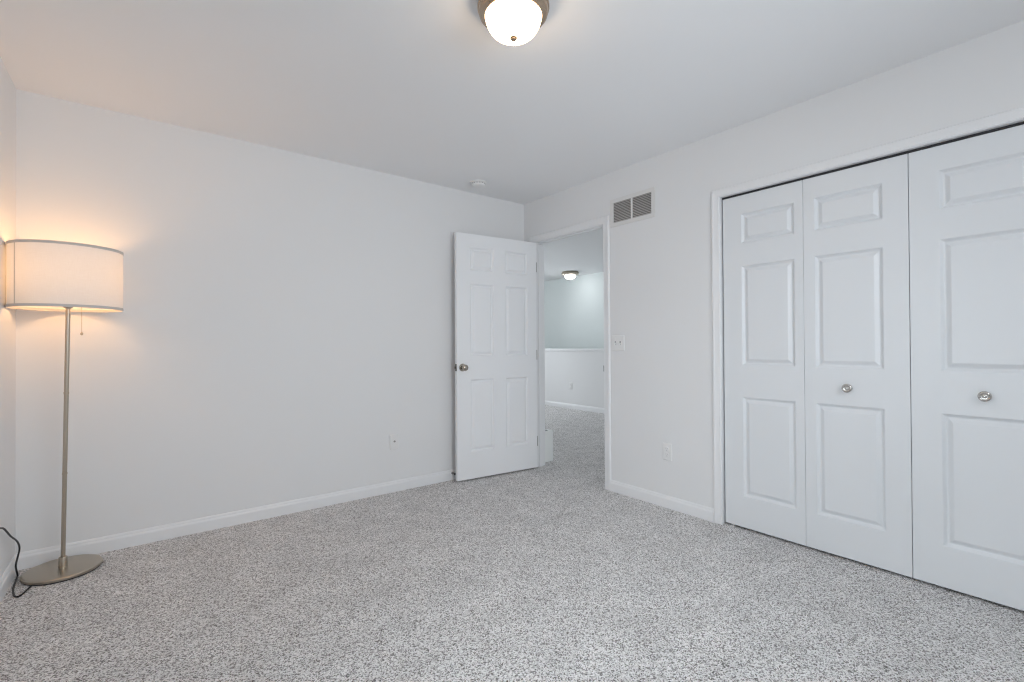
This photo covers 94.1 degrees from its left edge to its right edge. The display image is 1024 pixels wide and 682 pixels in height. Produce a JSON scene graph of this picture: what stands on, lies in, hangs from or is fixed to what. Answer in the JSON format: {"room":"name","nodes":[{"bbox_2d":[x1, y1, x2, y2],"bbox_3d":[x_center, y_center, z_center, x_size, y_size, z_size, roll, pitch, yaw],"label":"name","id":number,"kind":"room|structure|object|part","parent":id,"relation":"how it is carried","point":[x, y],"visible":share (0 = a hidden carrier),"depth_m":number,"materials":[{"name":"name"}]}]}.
{"room":"empty bedroom","nodes":[
{"label":"empty bedroom","id":0,"kind":"room"},
{"bbox_2d":[0,57,15,577],"bbox_3d":[-1.308,-0.081,0.775,0.115,2.440,4.071,0,-1,-38],"label":"wall","id":1,"kind":"structure","parent":0,"point":[7,88],"depth_m":2.25,"materials":[{"name":"paint"}]},
{"bbox_2d":[0,554,17,602],"bbox_3d":[-1.246,1.097,0.801,0.013,0.084,4.058,0,-1,-38],"label":"baseboard","id":2,"kind":"structure","parent":1,"relation":"attached to","point":[9,574],"depth_m":2.22,"materials":[{"name":"white paint"}]},
{"bbox_2d":[15,89,523,552],"bbox_3d":[-1.279,-0.062,3.454,3.461,2.440,0.115,0,-1,-38],"label":"wall","id":3,"kind":"structure","parent":0,"point":[286,315],"depth_m":2.97,"materials":[{"name":"paint"}]},
{"bbox_2d":[15,469,455,569],"bbox_3d":[-1.188,1.115,3.431,3.346,0.084,0.013,0,-1,-38],"label":"baseboard","id":4,"kind":"structure","parent":3,"relation":"attached to","point":[27,559],"depth_m":2.93,"materials":[{"name":"white paint"}]},
{"bbox_2d":[390,434,397,449],"bbox_3d":[-0.902,0.776,3.653,0.071,0.116,0.022,0,-1,-38],"label":"cable wall plate","id":5,"kind":"object","parent":3,"relation":"attached to","point":[393,438],"visible":1,"depth_m":3.65,"materials":[{"name":"white plastic"}]},
{"bbox_2d":[0,405,1023,681],"bbox_3d":[-0.363,1.221,4.768,6.522,0.120,9.450,0,-1,-38],"label":"floor","id":6,"kind":"structure","parent":0,"point":[546,573],"depth_m":2.07,"materials":[{"name":"carpet"}]},
{"bbox_2d":[0,239,123,597],"bbox_3d":[-2.111,0.346,2.245,0.427,1.615,0.727,0,-1,-38],"label":"floor lamp","id":7,"kind":"object","parent":6,"relation":"on","point":[42,275],"visible":1,"depth_m":2.26,"materials":[{"name":"white fabric"}]},
{"bbox_3d":[-2.216,0.957,2.128,0.087,0.394,0.662,0,-1,-38],"label":"cord","id":8,"kind":"part","parent":7,"relation":"part of","materials":[{"name":"black plastic"}]},
{"bbox_3d":[-2.207,-0.308,2.368,0.424,0.301,0.424,0,-1,-38],"label":"lamp shade","id":9,"kind":"part","parent":7,"relation":"part of","materials":[{"name":"fabric"}]},
{"bbox_3d":[-2.208,-0.453,2.369,0.427,0.013,0.427,0,-1,-38],"label":"shade trim","id":10,"kind":"part","parent":7,"relation":"part of","materials":[{"name":"grey fabric"}]},
{"bbox_3d":[-2.207,-0.163,2.367,0.427,0.013,0.427,0,-1,-38],"label":"shade trim","id":11,"kind":"part","parent":7,"relation":"part of","materials":[{"name":"grey fabric"}]},
{"bbox_2d":[545,429,552,461],"bbox_3d":[0.313,1.009,4.578,0.163,0.295,0.065,0,-1,-38],"label":"baseboard","id":12,"kind":"structure","parent":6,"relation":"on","point":[548,433],"depth_m":4.57,"materials":[{"name":"white wood"}]},
{"bbox_2d":[0,0,1023,280],"bbox_3d":[-0.033,-1.339,5.055,7.397,0.120,9.450,0,-1,-38],"label":"ceiling","id":13,"kind":"structure","parent":0,"point":[420,90],"depth_m":2.27,"materials":[{"name":"paint"}]},
{"bbox_2d":[470,180,486,187],"bbox_3d":[-0.273,-1.268,3.859,0.132,0.036,0.132,0,-1,-38],"label":"smoke detector","id":14,"kind":"object","parent":13,"relation":"attached to","point":[475,183],"visible":1,"depth_m":3.82,"materials":[{"name":"white plastic"}]},
{"bbox_2d":[477,0,548,45],"bbox_3d":[0.006,-1.226,1.827,0.275,0.151,0.275,0,-1,-38],"label":"ceiling light","id":15,"kind":"object","parent":13,"relation":"attached to","point":[510,22],"visible":1,"depth_m":1.77,"materials":[{"name":"white glass"}]},
{"bbox_2d":[561,271,578,279],"bbox_3d":[1.062,-1.188,8.690,0.316,0.144,0.316,0,-1,-38],"label":"ceiling light","id":16,"kind":"object","parent":13,"relation":"attached to","point":[570,275],"visible":1,"depth_m":8.60,"materials":[{"name":"white glass"}]},
{"bbox_3d":[1.062,-1.183,8.690,0.202,0.106,0.202,0,-1,-38],"label":"lamp shade","id":17,"kind":"part","parent":16,"relation":"part of","materials":[{"name":"white glass"}]},
{"bbox_2d":[544,272,603,348],"bbox_3d":[2.125,0.551,8.207,0.115,3.640,6.880,0,-1,-38],"label":"wall","id":18,"kind":"structure","parent":0,"point":[573,308],"depth_m":9.27,"materials":[{"name":"white paint"}]},
{"bbox_2d":[545,351,603,407],"bbox_3d":[1.527,0.661,7.738,0.115,1.020,6.880,0,-1,-38],"label":"wall","id":19,"kind":"structure","parent":0,"point":[584,370],"depth_m":8.20,"materials":[{"name":"paint"}]},
{"bbox_2d":[545,400,603,413],"bbox_3d":[1.480,1.129,7.695,0.013,0.084,6.880,0,-1,-38],"label":"baseboard","id":20,"kind":"structure","parent":19,"relation":"attached to","point":[549,403],"depth_m":8.18,"materials":[{"name":"white paint"}]},
{"bbox_2d":[545,348,603,351],"bbox_3d":[1.524,0.151,7.741,0.171,0.050,6.880,0,-1,-38],"label":"cap","id":21,"kind":"object","parent":19,"relation":"on","point":[546,349],"visible":0.08,"depth_m":8.17,"materials":[{"name":"white paint"}]},
{"bbox_2d":[524,20,1023,507],"bbox_3d":[-0.167,-0.059,4.935,0.115,2.440,9.450,0,-1,-38],"label":"wall","id":22,"kind":"structure","parent":0,"point":[661,264],"depth_m":3.12,"materials":[{"name":"paint"}]},
{"bbox_2d":[529,215,610,490],"bbox_3d":[0.509,0.092,4.070,0.141,2.118,0.950,0,-1,-38],"label":"door frame","id":23,"kind":"structure","parent":22,"relation":"in","point":[602,223],"depth_m":4.01,"materials":[{"name":"white paint"}]},
{"bbox_2d":[454,232,537,480],"bbox_3d":[-0.121,0.125,4.111,0.822,2.032,0.161,0,0,-33],"label":"door","id":24,"kind":"structure","parent":23,"relation":"attached to","point":[496,347],"depth_m":4.08,"materials":[{"name":"white paint"}]},
{"bbox_3d":[-0.389,0.217,3.880,0.064,0.064,0.068,0,0,-33],"label":"knob","id":25,"kind":"part","parent":24,"relation":"part of","materials":[{"name":"silver metal"}]},
{"bbox_2d":[612,335,623,350],"bbox_3d":[0.796,0.015,3.595,0.019,0.116,0.116,0,-1,-38],"label":"light switch","id":26,"kind":"object","parent":22,"relation":"attached to","point":[617,340],"visible":1,"depth_m":3.60,"materials":[{"name":"white plastic"}]},
{"bbox_2d":[610,187,654,227],"bbox_3d":[0.879,-0.976,3.498,0.007,0.212,0.404,0,-1,-38],"label":"air vent","id":27,"kind":"object","parent":22,"relation":"in","point":[640,205],"visible":1,"depth_m":3.49,"materials":[{"name":"white metal"}]},
{"bbox_2d":[610,480,713,521],"bbox_3d":[1.014,1.101,3.321,0.013,0.084,0.832,0,-1,-38],"label":"baseboard","id":28,"kind":"structure","parent":22,"relation":"attached to","point":[676,504],"depth_m":3.27,"materials":[{"name":"white paint"}]},
{"bbox_2d":[663,443,671,460],"bbox_3d":[1.063,0.759,3.262,0.009,0.116,0.071,0,-1,-38],"label":"wall outlet","id":29,"kind":"object","parent":22,"relation":"attached to","point":[667,448],"visible":1,"depth_m":3.26,"materials":[{"name":"white plastic"}]},
{"bbox_2d":[723,154,912,577],"bbox_3d":[1.602,0.116,2.610,0.058,2.038,0.909,0,-1,-38],"label":"door","id":30,"kind":"structure","parent":22,"relation":"in","point":[816,270],"depth_m":2.54,"materials":[{"name":"white paint"}]},
{"bbox_3d":[1.717,0.242,2.439,0.030,0.044,0.044,0,-1,-38],"label":"knob","id":31,"kind":"part","parent":30,"relation":"part of","materials":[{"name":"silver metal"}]},
{"bbox_2d":[711,106,1023,524],"bbox_3d":[1.908,0.088,2.271,0.128,2.086,1.942,0,-1,-38],"label":"trim","id":32,"kind":"structure","parent":22,"relation":"attached to","point":[1014,117],"depth_m":2.81,"materials":[{"name":"white paint"}]},
{"bbox_2d":[908,124,1023,610],"bbox_3d":[2.164,0.107,1.892,0.058,2.038,0.909,0,-1,-38],"label":"door","id":33,"kind":"structure","parent":22,"relation":"in","point":[966,196],"depth_m":2.09,"materials":[{"name":"white paint"}]},
{"bbox_3d":[2.028,0.237,2.042,0.030,0.044,0.044,0,-1,-38],"label":"knob","id":34,"kind":"part","parent":33,"relation":"part of","materials":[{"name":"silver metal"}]}
]}

